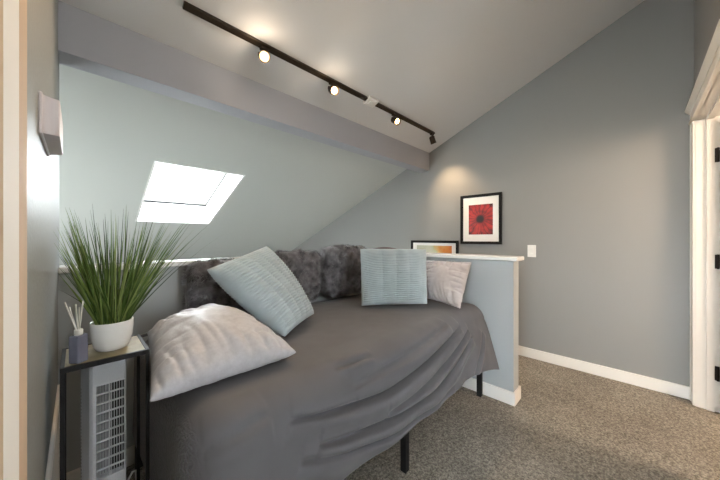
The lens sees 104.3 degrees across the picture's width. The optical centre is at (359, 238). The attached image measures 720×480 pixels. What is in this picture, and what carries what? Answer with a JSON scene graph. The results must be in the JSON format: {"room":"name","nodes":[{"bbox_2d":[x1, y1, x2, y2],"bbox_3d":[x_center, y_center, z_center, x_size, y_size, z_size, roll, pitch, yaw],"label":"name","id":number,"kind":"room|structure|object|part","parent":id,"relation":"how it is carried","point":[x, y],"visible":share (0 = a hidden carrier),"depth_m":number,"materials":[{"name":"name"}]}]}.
{"room":"bedroom","nodes":[
{"label":"bedroom","id":0,"kind":"room"},
{"bbox_2d":[27,0,58,479],"bbox_3d":[0.177,-0.900,-0.347,4.860,4.200,0.120,0,0,45],"label":"wall","id":1,"kind":"structure","parent":0,"point":[42,15],"depth_m":0.70,"materials":[{"name":"grey paint"}]},
{"bbox_2d":[0,0,26,479],"bbox_3d":[-0.414,0.125,0.264,0.240,2.150,0.118,0,0,45],"label":"trim","id":2,"kind":"structure","parent":1,"relation":"attached to","point":[22,3],"depth_m":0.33,"materials":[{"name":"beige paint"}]},
{"bbox_2d":[39,91,62,155],"bbox_3d":[-0.818,-0.291,0.744,0.260,0.098,0.034,0,0,45],"label":"door chime","id":3,"kind":"object","parent":1,"relation":"attached to","point":[50,115],"visible":1,"depth_m":0.67,"materials":[{"name":"white plastic"}]},
{"bbox_3d":[-0.827,-0.291,0.735,0.260,0.098,0.007,0,0,45],"label":"plate","id":4,"kind":"part","parent":3,"relation":"part of","materials":[{"name":"white plastic"}]},
{"bbox_2d":[45,384,59,479],"bbox_3d":[-0.922,0.880,0.832,1.240,0.440,0.010,0,0,45],"label":"baseboard","id":5,"kind":"structure","parent":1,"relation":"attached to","point":[53,462],"depth_m":1.03,"materials":[{"name":"white paint"}]},
{"bbox_2d":[58,0,428,172],"bbox_3d":[-0.880,-1.004,1.937,0.145,0.253,4.916,0,0,45],"label":"beam","id":6,"kind":"structure","parent":1,"relation":"attached to","point":[87,42],"depth_m":1.74,"materials":[{"name":"grey paint"}]},
{"bbox_2d":[58,266,360,472],"bbox_3d":[-0.607,1.282,2.195,0.120,2.237,2.392,0,0,45],"label":"wall","id":7,"kind":"structure","parent":0,"point":[166,300],"depth_m":1.37,"materials":[{"name":"grey paint"}]},
{"bbox_2d":[66,445,134,479],"bbox_3d":[-0.601,1.153,2.105,0.014,0.095,2.272,0,0,45],"label":"baseboard","id":8,"kind":"structure","parent":7,"relation":"attached to","point":[75,474],"depth_m":1.47,"materials":[{"name":"white paint"}]},
{"bbox_2d":[58,253,319,273],"bbox_3d":[-0.598,0.148,2.204,0.170,0.030,2.417,0,0,45],"label":"trim","id":9,"kind":"structure","parent":7,"relation":"on","point":[177,263],"depth_m":1.59,"materials":[{"name":"white paint"}]},
{"bbox_2d":[59,64,405,265],"bbox_3d":[-2.511,-0.223,3.480,4.535,2.013,5.056,0,0,45],"label":"ceiling","id":10,"kind":"structure","parent":0,"point":[293,187],"depth_m":2.79,"materials":[{"name":"grey paint"}]},
{"bbox_2d":[135,161,245,223],"bbox_3d":[-1.963,-0.600,3.164,1.294,0.811,0.797,0,0,45],"label":"window","id":11,"kind":"structure","parent":10,"relation":"attached to","point":[224,184],"depth_m":3.48,"materials":[{"name":"white paint"}]},
{"bbox_3d":[-1.998,-0.721,3.199,1.143,0.518,0.757,0,0,45],"label":"skylight frame","id":12,"kind":"part","parent":11,"relation":"part of","materials":[{"name":"white paint"}]},
{"bbox_2d":[59,0,643,152],"bbox_3d":[0.848,-1.813,0.157,4.915,1.447,5.056,0,0,45],"label":"ceiling","id":13,"kind":"structure","parent":0,"point":[440,65],"depth_m":2.06,"materials":[{"name":"white paint"}]},
{"bbox_2d":[182,1,435,144],"bbox_3d":[-0.016,-1.151,2.328,0.107,0.154,2.517,0,0,45],"label":"track light","id":14,"kind":"object","parent":13,"relation":"attached to","point":[264,56],"visible":1,"depth_m":1.91,"materials":[{"name":"brown metal"}]},
{"bbox_3d":[-0.588,-1.119,1.722,0.033,0.041,0.044,0,0,45],"label":"bulb","id":15,"kind":"part","parent":14,"relation":"part of","materials":[{"name":"white glass"}]},
{"bbox_3d":[-0.194,-1.119,2.117,0.031,0.042,0.045,0,0,45],"label":"bulb","id":16,"kind":"part","parent":14,"relation":"part of","materials":[{"name":"white glass"}]},
{"bbox_2d":[126,355,719,479],"bbox_3d":[0.422,1.260,-0.178,4.750,0.120,6.340,0,0,45],"label":"floor","id":17,"kind":"structure","parent":0,"point":[566,423],"depth_m":1.70,"materials":[{"name":"beige carpet"}]},
{"bbox_2d":[60,334,149,479],"bbox_3d":[-0.887,0.792,0.977,0.220,0.815,0.214,0,0,45],"label":"side table","id":18,"kind":"object","parent":17,"relation":"on","point":[137,347],"visible":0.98,"depth_m":0.96,"materials":[{"name":"black metal"}]},
{"bbox_3d":[-0.884,0.800,0.831,0.010,0.799,0.010,0,0,45],"label":"leg","id":19,"kind":"part","parent":18,"relation":"part of","materials":[{"name":"black metal"}]},
{"bbox_3d":[-1.033,0.800,0.979,0.010,0.799,0.010,0,0,45],"label":"leg","id":20,"kind":"part","parent":18,"relation":"part of","materials":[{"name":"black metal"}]},
{"bbox_2d":[64,301,87,363],"bbox_3d":[-0.888,0.291,0.876,0.051,0.192,0.035,0,0,-5],"label":"reed diffuser","id":21,"kind":"object","parent":18,"relation":"on","point":[78,342],"visible":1,"depth_m":0.87,"materials":[{"name":"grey glass"}]},
{"bbox_2d":[69,333,87,363],"bbox_3d":[-0.881,0.344,0.877,0.033,0.086,0.033,0,0,2],"label":"bottle","id":22,"kind":"object","parent":21,"relation":"attached to","point":[78,342],"depth_m":0.86,"materials":[{"name":"purple glass"}]},
{"bbox_3d":[-0.887,0.393,0.977,0.220,0.016,0.214,0,0,45],"label":"frame","id":23,"kind":"part","parent":18,"relation":"part of","materials":[{"name":"black metal"}]},
{"bbox_2d":[53,204,209,351],"bbox_3d":[-0.807,0.130,1.032,0.602,0.513,0.482,0,0,33],"label":"potted grass","id":24,"kind":"object","parent":18,"relation":"on","point":[111,327],"depth_m":0.95,"materials":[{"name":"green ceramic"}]},
{"bbox_2d":[89,316,133,351],"bbox_3d":[-0.875,0.338,0.990,0.117,0.099,0.117,0,0,45],"label":"pot","id":25,"kind":"object","parent":24,"relation":"attached to","point":[108,335],"depth_m":0.95,"materials":[{"name":"white ceramic"}]},
{"bbox_3d":[-0.890,0.800,1.124,0.010,0.799,0.010,0,0,45],"label":"leg","id":26,"kind":"part","parent":18,"relation":"part of","materials":[{"name":"black metal"}]},
{"bbox_3d":[-0.741,0.800,0.976,0.010,0.799,0.010,0,0,45],"label":"leg","id":27,"kind":"part","parent":18,"relation":"part of","materials":[{"name":"black metal"}]},
{"bbox_2d":[81,359,136,479],"bbox_3d":[-0.978,0.812,1.161,0.192,0.775,0.563,0,0,-27],"label":"tower fan","id":28,"kind":"object","parent":17,"relation":"on","point":[103,387],"visible":0.98,"depth_m":0.96,"materials":[{"name":"white plastic"}]},
{"bbox_2d":[95,378,125,479],"bbox_3d":[-0.870,0.655,0.973,0.034,0.324,0.082,0,0,45],"label":"grille","id":29,"kind":"object","parent":28,"relation":"attached to","point":[110,393],"depth_m":0.97,"materials":[{"name":"white plastic"}]},
{"bbox_3d":[-1.026,1.087,1.233,0.080,0.211,0.415,0,0,-40],"label":"power cord","id":30,"kind":"part","parent":28,"relation":"part of","materials":[{"name":"white plastic"}]},
{"bbox_2d":[135,373,481,473],"bbox_3d":[-0.126,0.870,1.806,1.043,0.660,1.963,0,0,45],"label":"daybed","id":31,"kind":"object","parent":17,"relation":"on","point":[404,442],"visible":0.05,"depth_m":1.44,"materials":[{"name":"black metal"}]},
{"bbox_3d":[-1.164,1.020,1.475,0.033,0.360,0.033,0,0,45],"label":"leg","id":32,"kind":"part","parent":31,"relation":"part of","materials":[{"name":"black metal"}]},
{"bbox_2d":[132,293,498,479],"bbox_3d":[-0.075,0.738,1.739,1.109,0.484,2.024,0,0,45],"label":"bedspread","id":33,"kind":"object","parent":31,"relation":"on","point":[358,378],"visible":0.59,"depth_m":1.12,"materials":[{"name":"grey fabric"}]},
{"bbox_2d":[181,257,249,313],"bbox_3d":[-0.796,0.304,1.746,0.186,0.396,0.550,0,0,45],"label":"cushion","id":34,"kind":"object","parent":33,"relation":"on","point":[201,289],"visible":0.27,"depth_m":1.58,"materials":[{"name":"grey fur"}]},
{"bbox_2d":[147,303,295,401],"bbox_3d":[-0.640,0.401,1.197,0.583,0.198,0.502,0,0,45],"label":"pillow","id":35,"kind":"object","parent":33,"relation":"on","point":[192,348],"visible":1,"depth_m":1.02,"materials":[{"name":"white fabric"}]},
{"bbox_2d":[207,246,313,335],"bbox_3d":[-0.503,0.266,1.542,0.416,0.432,0.455,0,0,4],"label":"throw pillow","id":36,"kind":"object","parent":33,"relation":"on","point":[259,281],"visible":0.99,"depth_m":1.40,"materials":[{"name":"fabric"}]},
{"bbox_2d":[275,248,322,301],"bbox_3d":[-0.460,0.284,2.084,0.187,0.426,0.450,0,0,45],"label":"cushion","id":37,"kind":"object","parent":33,"relation":"on","point":[306,265],"visible":0.56,"depth_m":2.07,"materials":[{"name":"grey fur"}]},
{"bbox_2d":[320,244,366,298],"bbox_3d":[-0.123,0.270,2.412,0.216,0.460,0.530,0,0,45],"label":"cushion","id":38,"kind":"object","parent":33,"relation":"on","point":[341,272],"visible":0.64,"depth_m":2.29,"materials":[{"name":"grey fur"}]},
{"bbox_2d":[373,247,395,248],"bbox_3d":[0.249,0.285,2.607,0.405,0.411,0.160,0,0,-3],"label":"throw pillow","id":39,"kind":"object","parent":33,"relation":"on","point":[377,247],"visible":0.02,"depth_m":2.62,"materials":[{"name":"fabric"}]},
{"bbox_2d":[360,249,426,305],"bbox_3d":[0.268,0.280,2.117,0.554,0.400,0.273,0,0,-11],"label":"throw pillow","id":40,"kind":"object","parent":33,"relation":"on","point":[388,276],"visible":1,"depth_m":2.04,"materials":[{"name":"fabric"}]},
{"bbox_2d":[426,260,470,307],"bbox_3d":[0.633,0.331,2.179,0.454,0.295,0.324,0,0,45],"label":"throw pillow","id":41,"kind":"object","parent":33,"relation":"on","point":[446,281],"visible":0.81,"depth_m":2.11,"materials":[{"name":"beige fabric"}]},
{"bbox_3d":[0.232,1.020,1.449,0.033,0.360,0.033,0,0,45],"label":"leg","id":42,"kind":"part","parent":31,"relation":"part of","materials":[{"name":"black metal"}]},
{"bbox_3d":[0.912,1.020,2.136,0.033,0.360,0.033,0,0,45],"label":"leg","id":43,"kind":"part","parent":31,"relation":"part of","materials":[{"name":"black metal"}]},
{"bbox_2d":[426,257,518,391],"bbox_3d":[0.691,1.282,2.509,1.283,2.237,0.120,0,0,45],"label":"wall","id":44,"kind":"structure","parent":0,"point":[492,286],"depth_m":2.09,"materials":[{"name":"grey paint"}]},
{"bbox_2d":[426,252,523,261],"bbox_3d":[0.712,0.148,2.490,1.290,0.030,0.178,0,0,45],"label":"trim","id":45,"kind":"structure","parent":44,"relation":"on","point":[441,255],"depth_m":2.19,"materials":[{"name":"white paint"}]},
{"bbox_2d":[462,377,520,405],"bbox_3d":[0.701,1.153,2.499,1.283,0.095,0.148,0,0,45],"label":"baseboard","id":46,"kind":"structure","parent":44,"relation":"attached to","point":[506,396],"depth_m":2.09,"materials":[{"name":"white paint"}]},
{"bbox_2d":[290,0,693,386],"bbox_3d":[0.143,0.137,4.466,6.922,4.525,0.120,0,0,45],"label":"wall","id":47,"kind":"structure","parent":0,"point":[589,159],"depth_m":2.49,"materials":[{"name":"grey paint"}]},
{"bbox_2d":[411,240,458,253],"bbox_3d":[0.937,0.273,3.579,0.668,0.494,0.025,0,0,45],"label":"framed picture","id":48,"kind":"object","parent":47,"relation":"attached to","point":[430,246],"visible":0.42,"depth_m":3.54,"materials":[{"name":"black wood"}]},
{"bbox_2d":[417,245,451,252],"bbox_3d":[0.942,0.265,3.583,0.508,0.358,0.005,0,0,45],"label":"print","id":49,"kind":"object","parent":48,"relation":"attached to","point":[429,248],"depth_m":3.55},
{"bbox_2d":[460,192,501,243],"bbox_3d":[1.358,-0.218,3.163,0.457,0.562,0.025,0,0,45],"label":"framed picture","id":50,"kind":"object","parent":47,"relation":"attached to","point":[480,214],"visible":1,"depth_m":3.15,"materials":[{"name":"black wood"}]},
{"bbox_2d":[469,203,492,234],"bbox_3d":[1.363,-0.215,3.166,0.278,0.348,0.005,0,0,45],"label":"print","id":51,"kind":"object","parent":50,"relation":"attached to","point":[480,214],"depth_m":3.16},
{"bbox_2d":[528,245,535,256],"bbox_3d":[1.723,0.126,2.811,0.074,0.120,0.012,0,0,45],"label":"light switch","id":52,"kind":"object","parent":47,"relation":"attached to","point":[531,248],"visible":1,"depth_m":2.81,"materials":[{"name":"white plastic"}]},
{"bbox_2d":[519,346,689,399],"bbox_3d":[2.009,1.153,2.527,1.262,0.095,0.014,0,0,45],"label":"baseboard","id":53,"kind":"structure","parent":47,"relation":"attached to","point":[674,389],"depth_m":2.38,"materials":[{"name":"white paint"}]},
{"bbox_2d":[694,0,719,84],"bbox_3d":[2.779,-0.900,0.603,2.498,4.200,1.666,0,0,45],"label":"wall","id":54,"kind":"structure","parent":0,"point":[706,12],"depth_m":1.79,"materials":[{"name":"grey paint"}]},
{"bbox_2d":[690,120,695,405],"bbox_3d":[2.068,0.175,1.677,0.023,2.050,1.133,0,0,45],"label":"trim","id":55,"kind":"structure","parent":54,"relation":"attached to","point":[693,124],"depth_m":2.01,"materials":[{"name":"white paint"}]},
{"bbox_2d":[685,19,719,124],"bbox_3d":[2.017,-0.899,1.644,0.048,0.108,1.254,0,0,45],"label":"trim","id":56,"kind":"structure","parent":54,"relation":"attached to","point":[710,68],"depth_m":1.56,"materials":[{"name":"white paint"}]},
{"bbox_2d":[696,74,719,412],"bbox_3d":[2.111,0.168,1.627,0.116,2.065,0.982,0,0,45],"label":"trim","id":57,"kind":"structure","parent":54,"relation":"attached to","point":[708,120],"depth_m":1.95,"materials":[{"name":"white paint"}]},
{"bbox_2d":[715,147,719,381],"bbox_3d":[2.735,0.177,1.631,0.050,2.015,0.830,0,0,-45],"label":"hinges","id":58,"kind":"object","parent":54,"relation":"in","point":[717,150],"depth_m":1.92,"materials":[{"name":"black metal"}]}
]}

